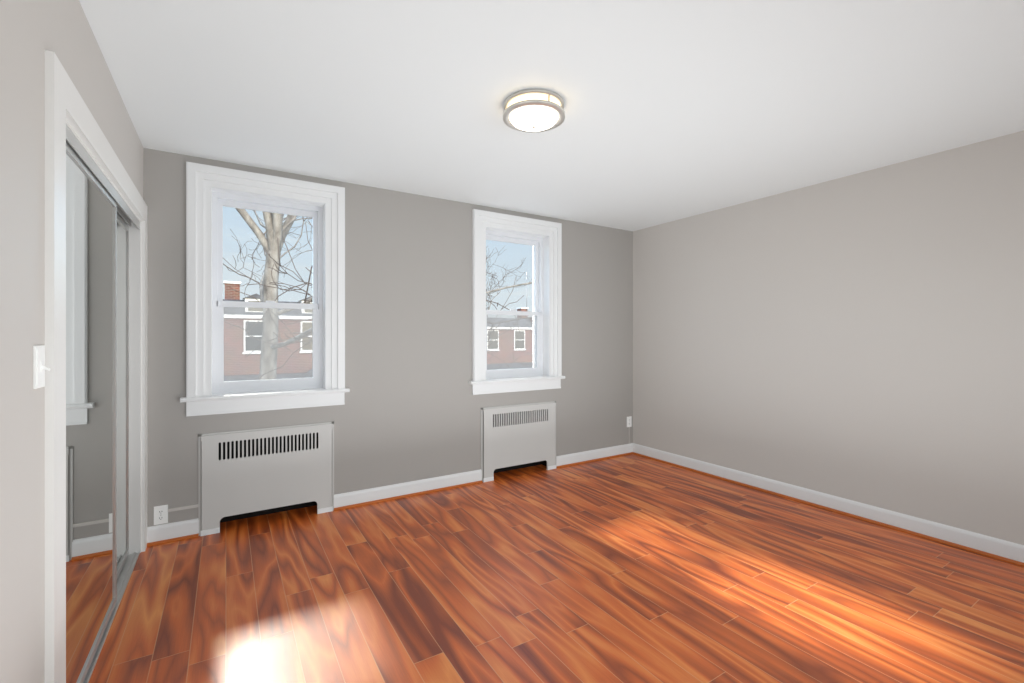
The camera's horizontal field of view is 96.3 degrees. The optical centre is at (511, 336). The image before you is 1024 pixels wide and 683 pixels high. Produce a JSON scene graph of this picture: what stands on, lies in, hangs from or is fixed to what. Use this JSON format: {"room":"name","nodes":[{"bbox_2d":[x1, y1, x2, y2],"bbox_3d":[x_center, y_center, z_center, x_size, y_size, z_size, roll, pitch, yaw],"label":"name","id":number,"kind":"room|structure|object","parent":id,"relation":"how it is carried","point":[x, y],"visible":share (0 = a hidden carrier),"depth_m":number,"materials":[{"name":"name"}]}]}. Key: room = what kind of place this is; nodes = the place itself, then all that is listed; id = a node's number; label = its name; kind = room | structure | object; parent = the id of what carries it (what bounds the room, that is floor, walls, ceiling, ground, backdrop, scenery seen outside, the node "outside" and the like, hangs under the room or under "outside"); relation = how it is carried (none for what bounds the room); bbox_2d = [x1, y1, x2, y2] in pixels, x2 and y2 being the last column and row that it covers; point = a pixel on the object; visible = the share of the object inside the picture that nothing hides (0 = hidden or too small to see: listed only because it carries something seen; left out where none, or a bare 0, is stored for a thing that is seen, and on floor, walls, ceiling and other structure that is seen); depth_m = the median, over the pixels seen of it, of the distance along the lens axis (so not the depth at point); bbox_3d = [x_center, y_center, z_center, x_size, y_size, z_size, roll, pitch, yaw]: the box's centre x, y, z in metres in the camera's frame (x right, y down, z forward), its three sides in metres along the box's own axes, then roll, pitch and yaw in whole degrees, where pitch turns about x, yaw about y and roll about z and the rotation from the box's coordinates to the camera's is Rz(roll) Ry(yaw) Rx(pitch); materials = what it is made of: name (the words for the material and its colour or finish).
{"room":"empty bedroom","nodes":[
{"label":"empty bedroom","id":0,"kind":"room"},
{"bbox_2d":[0,0,142,682],"bbox_3d":[-1.152,0.065,0.902,0.120,2.500,4.590,0,0,-32],"label":"wall","id":1,"kind":"structure","parent":0,"point":[31,31],"depth_m":1.20,"materials":[{"name":"grey paint"}]},
{"bbox_2d":[33,345,50,388],"bbox_3d":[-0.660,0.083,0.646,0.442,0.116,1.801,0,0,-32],"label":"toggle light switch","id":2,"kind":"object","parent":1,"relation":"attached to","point":[39,367],"visible":0.96,"depth_m":1.25,"materials":[{"name":"white plastic"}]},
{"bbox_2d":[66,140,116,682],"bbox_3d":[-1.685,0.321,1.824,0.026,1.957,0.982,0,0,-32],"label":"sliding door","id":3,"kind":"structure","parent":1,"relation":"in","point":[91,401],"depth_m":1.82,"materials":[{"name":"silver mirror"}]},
{"bbox_2d":[45,50,146,682],"bbox_3d":[-1.868,0.247,2.070,0.140,2.135,1.850,0,0,-32],"label":"trim","id":4,"kind":"structure","parent":1,"relation":"attached to","point":[65,104],"depth_m":1.39,"materials":[{"name":"white wood"}]},
{"bbox_2d":[66,125,139,682],"bbox_3d":[-1.868,0.310,2.079,0.084,2.008,1.613,0,0,-32],"label":"rails","id":5,"kind":"object","parent":1,"relation":"attached to","point":[125,213],"visible":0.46,"depth_m":2.13,"materials":[{"name":"silver metal"}]},
{"bbox_2d":[117,214,128,578],"bbox_3d":[-2.105,0.321,2.421,0.026,1.957,0.777,0,0,-32],"label":"sliding door","id":6,"kind":"structure","parent":1,"relation":"in","point":[122,390],"depth_m":2.61,"materials":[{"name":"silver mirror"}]},
{"bbox_2d":[143,148,632,526],"bbox_3d":[-0.831,0.065,3.983,5.584,2.500,0.300,0,0,-32],"label":"wall","id":7,"kind":"structure","parent":0,"point":[409,410],"depth_m":3.77,"materials":[{"name":"grey paint"}]},
{"bbox_2d":[147,518,198,546],"bbox_3d":[-2.184,1.258,2.944,0.288,0.114,0.031,0,0,-32],"label":"baseboard","id":8,"kind":"structure","parent":7,"relation":"attached to","point":[187,529],"depth_m":2.95,"materials":[{"name":"white wood"}]},
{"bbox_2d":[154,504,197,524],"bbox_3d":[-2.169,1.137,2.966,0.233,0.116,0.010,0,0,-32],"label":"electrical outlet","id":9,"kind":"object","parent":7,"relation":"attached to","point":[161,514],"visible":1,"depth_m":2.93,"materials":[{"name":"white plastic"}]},
{"bbox_2d":[180,161,349,416],"bbox_3d":[-1.752,-0.307,3.330,1.050,1.654,0.275,0,0,-32],"label":"window","id":10,"kind":"structure","parent":7,"relation":"in","point":[211,191],"depth_m":3.28,"materials":[{"name":"white wood"}]},
{"bbox_2d":[334,469,482,510],"bbox_3d":[-0.809,1.258,3.802,1.266,0.114,0.031,0,0,-32],"label":"baseboard","id":11,"kind":"structure","parent":7,"relation":"attached to","point":[358,498],"depth_m":3.76,"materials":[{"name":"white wood"}]},
{"bbox_2d":[469,209,564,394],"bbox_3d":[0.018,-0.307,4.433,1.050,1.654,0.275,0,0,-32],"label":"window","id":12,"kind":"structure","parent":7,"relation":"in","point":[543,238],"depth_m":4.48,"materials":[{"name":"white wood"}]},
{"bbox_2d":[556,443,634,467],"bbox_3d":[0.889,1.258,4.860,1.048,0.114,0.031,0,0,-32],"label":"baseboard","id":13,"kind":"structure","parent":7,"relation":"attached to","point":[572,459],"depth_m":4.85,"materials":[{"name":"white wood"}]},
{"bbox_2d":[627,416,631,443],"bbox_3d":[1.313,1.048,5.138,0.072,0.303,0.008,0,0,-32],"label":"outlet","id":14,"kind":"object","parent":7,"relation":"attached to","point":[629,421],"visible":1,"depth_m":5.14,"materials":[{"name":"white plastic"}]},
{"bbox_2d":[79,0,1023,230],"bbox_3d":[0.383,-1.285,2.036,5.584,0.200,4.890,0,0,-32],"label":"ceiling","id":15,"kind":"structure","parent":0,"point":[674,110],"depth_m":2.20,"materials":[{"name":"white paint"}]},
{"bbox_2d":[503,89,564,132],"bbox_3d":[0.112,-1.123,2.344,0.316,0.123,0.316,0,0,-32],"label":"ceiling light","id":16,"kind":"object","parent":15,"relation":"attached to","point":[533,110],"visible":1,"depth_m":2.26,"materials":[{"name":"white glass"}]},
{"bbox_2d":[89,454,1023,682],"bbox_3d":[0.383,1.415,2.036,5.584,0.200,4.890,0,0,-32],"label":"floor","id":17,"kind":"structure","parent":0,"point":[632,568],"depth_m":2.34,"materials":[{"name":"laminate"}]},
{"bbox_2d":[198,422,333,535],"bbox_3d":[-1.749,0.980,3.316,0.848,0.668,0.195,0,0,-32],"label":"radiator cover","id":18,"kind":"object","parent":17,"relation":"on","point":[242,474],"visible":1,"depth_m":3.24,"materials":[{"name":"white metal"}]},
{"bbox_2d":[481,401,555,481],"bbox_3d":[0.041,0.980,4.432,0.848,0.668,0.195,0,0,-32],"label":"radiator cover","id":19,"kind":"object","parent":17,"relation":"on","point":[518,436],"visible":1,"depth_m":4.35,"materials":[{"name":"white metal"}]},
{"bbox_2d":[633,131,1023,544],"bbox_3d":[2.704,0.065,3.306,0.300,2.500,4.590,0,0,-32],"label":"wall","id":20,"kind":"structure","parent":0,"point":[858,337],"depth_m":3.32,"materials":[{"name":"grey paint"}]},
{"bbox_2d":[635,444,1023,566],"bbox_3d":[2.468,1.258,3.371,0.031,0.114,4.230,0,0,-32],"label":"baseboard","id":21,"kind":"structure","parent":20,"relation":"attached to","point":[997,548],"depth_m":3.31,"materials":[{"name":"white wood"}]},
{"label":"outside","id":22,"kind":"structure","parent":0,"visible":0},
{"bbox_3d":[-34.892,4.465,74.872,200.000,0.300,156.010,0,0,-32],"label":"street","id":23,"kind":"object","parent":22,"visible":0},
{"bbox_2d":[223,281,312,380],"bbox_3d":[-22.334,0.875,17.093,39.520,6.880,11.360,0,0,-32],"label":"brick building","id":24,"kind":"structure","parent":23,"relation":"on","point":[237,296],"depth_m":20.13,"materials":[{"name":"brick"}]},
{"bbox_2d":[223,208,532,379],"bbox_3d":[-8.687,-7.321,11.988,21.480,23.293,18.707,0,0,-32],"label":"tree","id":25,"kind":"object","parent":23,"relation":"on","point":[270,247],"depth_m":11.39,"materials":[{"name":"brown plant"}]},
{"bbox_2d":[486,246,531,369],"bbox_3d":[-2.931,-0.250,24.163,8.945,9.147,9.633,0,0,-32],"label":"tree","id":26,"kind":"object","parent":23,"relation":"on","point":[498,293],"depth_m":24.77,"materials":[{"name":"brown plant"}]},
{"bbox_2d":[487,307,532,369],"bbox_3d":[6.086,1.005,41.114,34.370,6.620,11.260,0,0,-32],"label":"brick building","id":27,"kind":"structure","parent":23,"relation":"on","point":[512,339],"depth_m":33.33,"materials":[{"name":"brick"}]}
]}

